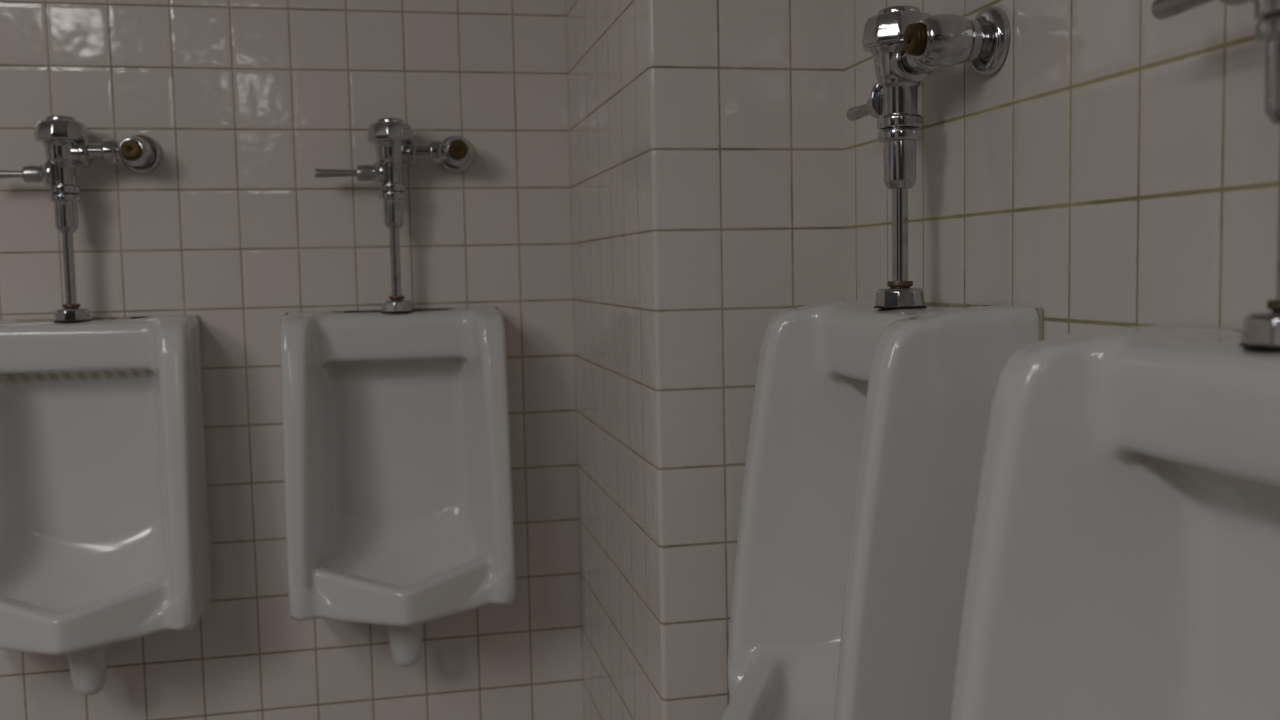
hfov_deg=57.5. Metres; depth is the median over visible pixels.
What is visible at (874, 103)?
socket
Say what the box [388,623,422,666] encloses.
outlet
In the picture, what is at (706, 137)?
wall pier
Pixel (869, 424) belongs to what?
urinal
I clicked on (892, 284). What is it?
washer
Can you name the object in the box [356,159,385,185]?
socket
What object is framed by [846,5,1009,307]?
valve
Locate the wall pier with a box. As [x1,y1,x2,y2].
[566,0,844,719]
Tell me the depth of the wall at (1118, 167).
1.11 m
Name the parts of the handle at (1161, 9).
lever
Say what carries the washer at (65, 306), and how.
in the valve at (64, 139)
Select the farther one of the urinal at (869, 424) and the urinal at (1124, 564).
the urinal at (869, 424)
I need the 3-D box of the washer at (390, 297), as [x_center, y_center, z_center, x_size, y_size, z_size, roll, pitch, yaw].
[-0.466,-0.117,2.236,0.030,0.012,0.029,-2,5,-12]
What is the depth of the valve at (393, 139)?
2.21 m
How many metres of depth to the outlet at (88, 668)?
2.10 m
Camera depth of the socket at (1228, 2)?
0.81 m
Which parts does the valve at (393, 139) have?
lever, brass stem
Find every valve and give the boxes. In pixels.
[0,115,161,321]
[315,118,473,312]
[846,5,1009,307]
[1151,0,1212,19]
[1220,0,1279,125]
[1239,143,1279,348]
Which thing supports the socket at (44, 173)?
attached to the valve at (64, 139)
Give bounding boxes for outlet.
[68,645,107,695]
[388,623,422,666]
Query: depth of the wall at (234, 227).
2.26 m
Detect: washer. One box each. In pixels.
[62,304,79,308]
[389,296,404,299]
[887,281,912,287]
[1267,300,1279,311]
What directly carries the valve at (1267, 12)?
attached to the wall at (1118, 167)
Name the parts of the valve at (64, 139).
lever, brass stem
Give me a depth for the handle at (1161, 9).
0.88 m
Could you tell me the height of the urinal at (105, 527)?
0.683 m
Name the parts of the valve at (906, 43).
lever, brass stem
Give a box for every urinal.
[0,315,212,695]
[280,307,515,666]
[721,299,1043,719]
[950,325,1279,719]
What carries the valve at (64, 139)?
attached to the urinal at (105, 527)
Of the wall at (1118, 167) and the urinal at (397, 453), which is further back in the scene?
the urinal at (397, 453)
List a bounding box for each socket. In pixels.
[22,160,53,186]
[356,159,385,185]
[866,82,881,118]
[1220,0,1254,4]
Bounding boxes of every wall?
[0,0,583,719]
[843,0,1279,339]

